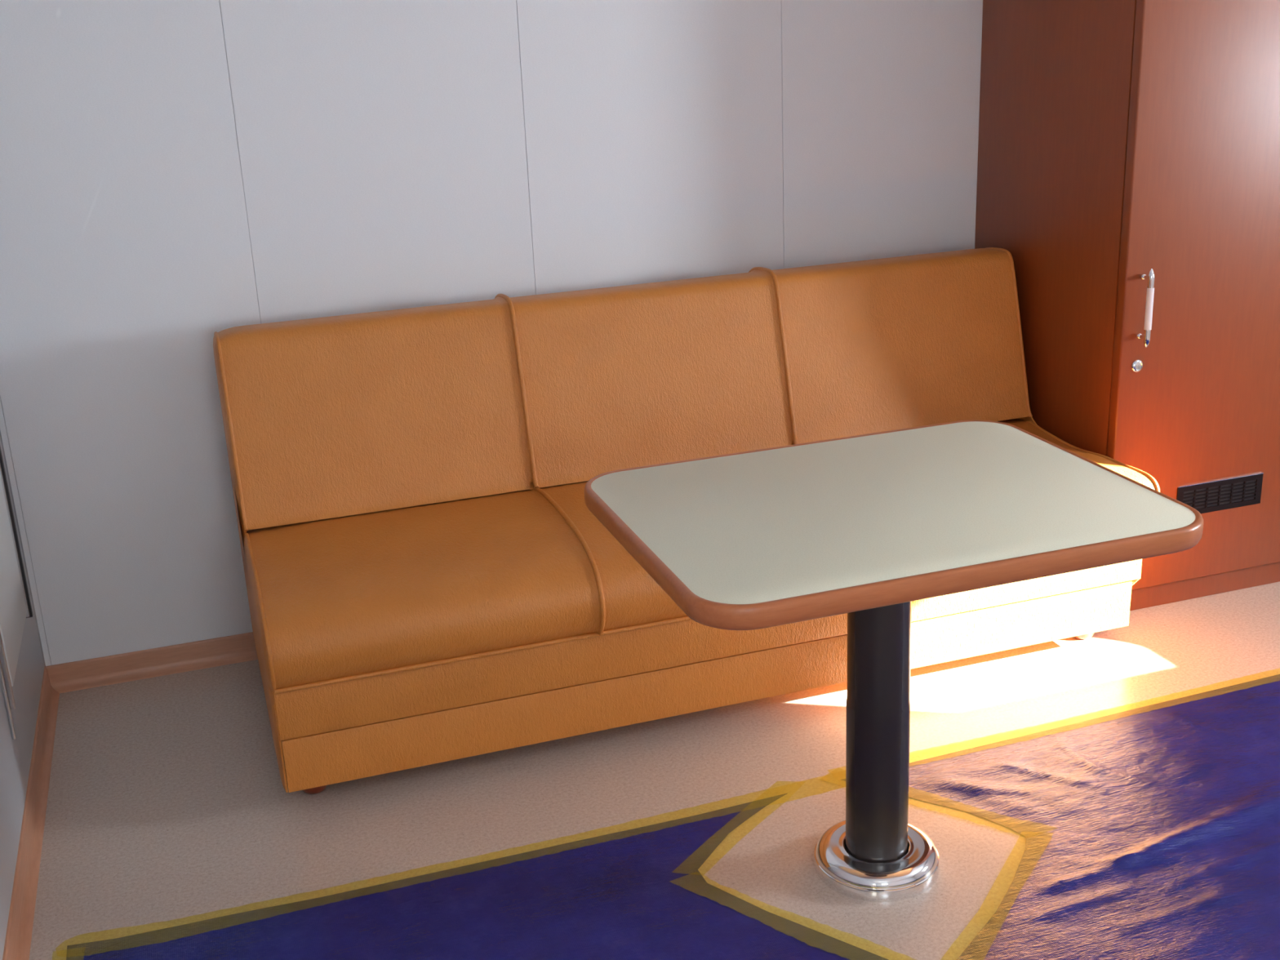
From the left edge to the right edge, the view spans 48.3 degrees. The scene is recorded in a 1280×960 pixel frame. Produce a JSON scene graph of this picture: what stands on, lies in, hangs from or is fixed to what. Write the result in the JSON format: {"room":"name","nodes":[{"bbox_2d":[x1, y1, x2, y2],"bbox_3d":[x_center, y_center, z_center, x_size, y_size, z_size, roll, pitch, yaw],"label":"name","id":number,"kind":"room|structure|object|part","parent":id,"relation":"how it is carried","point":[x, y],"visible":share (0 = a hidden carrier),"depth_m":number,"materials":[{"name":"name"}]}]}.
{"room":"ship interior","nodes":[
{"label":"ship interior","id":0,"kind":"room"},
{"bbox_2d":[0,438,44,959],"bbox_3d":[-0.858,0.187,1.160,0.120,2.150,4.840,-8,19,-17],"label":"wall","id":1,"kind":"structure","parent":0,"point":[15,755],"depth_m":2.92,"materials":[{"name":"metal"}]},
{"bbox_2d":[0,630,15,709],"bbox_3d":[-1.328,-0.340,2.673,0.010,1.715,0.010,-8,19,-17],"label":"trim","id":2,"kind":"structure","parent":1,"relation":"attached to","point":[2,656],"depth_m":2.92,"materials":[{"name":"silver metal"}]},
{"bbox_2d":[0,659,16,739],"bbox_3d":[-1.310,-0.304,2.628,0.008,1.756,0.007,-8,19,-17],"label":"trim","id":3,"kind":"structure","parent":1,"relation":"attached to","point":[2,677],"depth_m":2.88,"materials":[{"name":"silver metal"}]},
{"bbox_2d":[0,446,32,686],"bbox_3d":[-1.408,-0.422,2.906,0.015,1.702,0.445,-8,19,-17],"label":"door","id":4,"kind":"structure","parent":1,"relation":"in","point":[15,606],"depth_m":3.17,"materials":[{"name":"metal"}]},
{"bbox_3d":[-1.474,-0.482,3.083,0.011,1.695,0.012,-8,19,-17],"label":"frame","id":5,"kind":"part","parent":4,"relation":"part of","materials":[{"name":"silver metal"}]},
{"bbox_2d":[0,430,45,666],"bbox_3d":[-1.531,-0.518,3.241,0.003,2.082,0.004,-8,19,-17],"label":"trim","id":6,"kind":"structure","parent":1,"relation":"attached to","point":[0,430],"depth_m":3.47,"materials":[{"name":"silver metal"}]},
{"bbox_2d":[2,666,59,959],"bbox_3d":[-0.747,1.162,1.517,0.026,0.068,4.590,-8,19,-17],"label":"baseboard","id":7,"kind":"structure","parent":1,"relation":"attached to","point":[17,945],"depth_m":2.92,"materials":[{"name":"brown wood"}]},
{"bbox_2d":[0,0,982,666],"bbox_3d":[0.627,-0.825,3.973,4.600,2.150,0.120,-8,19,-17],"label":"wall","id":8,"kind":"structure","parent":0,"point":[175,174],"depth_m":3.52,"materials":[{"name":"grey paint"}]},
{"bbox_2d":[45,631,257,693],"bbox_3d":[-0.248,0.321,3.951,2.612,0.068,0.026,-8,19,-17],"label":"baseboard","id":9,"kind":"structure","parent":8,"relation":"attached to","point":[237,648],"depth_m":3.65,"materials":[{"name":"brown wood"}]},
{"bbox_2d":[29,582,1279,959],"bbox_3d":[1.424,0.915,2.197,4.840,0.080,4.840,-8,19,-17],"label":"floor","id":10,"kind":"structure","parent":0,"point":[167,806],"depth_m":3.05,"materials":[{"name":"carpet"}]},
{"bbox_2d":[66,674,1279,959],"bbox_3d":[1.042,0.826,2.352,3.810,0.019,1.875,-8,19,-17],"label":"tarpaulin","id":11,"kind":"object","parent":10,"relation":"on","point":[1152,832],"visible":0.99,"depth_m":2.68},
{"bbox_2d":[213,247,1159,794],"bbox_3d":[0.109,0.020,3.462,2.083,0.919,0.871,-8,19,-17],"label":"sofa","id":12,"kind":"object","parent":10,"relation":"on","point":[431,577],"visible":0.76,"depth_m":3.33,"materials":[{"name":"orange leather"}]},
{"bbox_3d":[-0.869,0.164,3.164,0.012,0.871,0.842,-8,19,-17],"label":"panel","id":13,"kind":"part","parent":12,"relation":"part of","materials":[{"name":"orange leather"}]},
{"bbox_2d":[217,297,533,529],"bbox_3d":[-0.635,-0.182,3.430,0.683,0.445,0.323,-8,19,-17],"label":"backrest cushion","id":14,"kind":"object","parent":12,"relation":"on","point":[333,418],"depth_m":3.34,"materials":[{"name":"orange leather"}]},
{"bbox_2d":[246,488,599,688],"bbox_3d":[-0.500,0.211,3.176,0.683,0.198,0.610,-8,19,-17],"label":"seat cushion","id":15,"kind":"object","parent":12,"relation":"on","point":[348,593],"depth_m":2.99,"materials":[{"name":"orange leather"}]},
{"bbox_2d":[539,480,686,631],"bbox_3d":[0.149,0.116,3.374,0.688,0.198,0.610,-8,19,-17],"label":"seat cushion","id":16,"kind":"object","parent":12,"relation":"on","point":[626,597],"depth_m":3.06,"materials":[{"name":"orange leather"}]},
{"bbox_2d":[509,270,793,487],"bbox_3d":[0.014,-0.277,3.628,0.688,0.445,0.323,-8,19,-17],"label":"backrest cushion","id":17,"kind":"object","parent":12,"relation":"on","point":[606,380],"depth_m":3.54,"materials":[{"name":"orange leather"}]},
{"bbox_3d":[0.117,0.218,3.546,2.068,0.110,0.806,-8,19,-17],"label":"rail","id":18,"kind":"part","parent":12,"relation":"part of","materials":[{"name":"orange leather"}]},
{"bbox_2d":[772,248,1029,444],"bbox_3d":[0.668,-0.372,3.824,0.691,0.429,0.316,-8,19,-17],"label":"backrest cushion","id":19,"kind":"object","parent":12,"relation":"on","point":[877,345],"depth_m":3.74,"materials":[{"name":"orange leather"}]},
{"bbox_2d":[998,417,1155,489],"bbox_3d":[0.804,0.021,3.569,0.691,0.190,0.612,-8,19,-17],"label":"seat cushion","id":20,"kind":"object","parent":12,"relation":"on","point":[1028,424],"depth_m":3.57,"materials":[{"name":"orange leather"}]},
{"bbox_3d":[1.079,-0.144,3.745,0.026,0.834,0.853,-8,19,-17],"label":"panel","id":21,"kind":"part","parent":12,"relation":"part of","materials":[{"name":"orange leather"}]},
{"bbox_2d":[583,419,1203,902],"bbox_3d":[0.430,0.381,2.624,0.911,0.742,0.704,-8,19,-17],"label":"pedestal table","id":22,"kind":"object","parent":10,"relation":"on","point":[865,527],"visible":1,"depth_m":2.49,"materials":[{"name":"white laminate"}]},
{"bbox_2d":[974,0,1279,610],"bbox_3d":[1.449,-0.777,3.801,0.816,2.100,0.737,-8,19,-17],"label":"wardrobe","id":23,"kind":"object","parent":10,"relation":"on","point":[1128,167],"visible":0.93,"depth_m":3.57,"materials":[{"name":"brown wood"}]},
{"bbox_3d":[1.221,-0.418,3.457,0.016,0.194,0.051,-8,19,-17],"label":"handle","id":24,"kind":"part","parent":23,"relation":"part of","materials":[{"name":"silver metal"}]},
{"bbox_3d":[1.544,-0.719,3.516,0.816,2.026,0.032,-8,19,-17],"label":"door","id":25,"kind":"part","parent":23,"relation":"part of","materials":[{"name":"brown wood"}]},
{"bbox_2d":[1176,473,1262,513],"bbox_3d":[1.512,0.040,3.729,0.266,0.083,0.004,-8,19,-17],"label":"vent grille","id":26,"kind":"object","parent":23,"relation":"attached to","point":[1217,493],"depth_m":3.73,"materials":[{"name":"black plastic"}]},
{"bbox_3d":[1.511,0.000,3.715,0.266,0.002,0.004,-8,19,-17],"label":"vent trim","id":27,"kind":"part","parent":23,"relation":"part of","materials":[{"name":"silver metal"}]}
]}

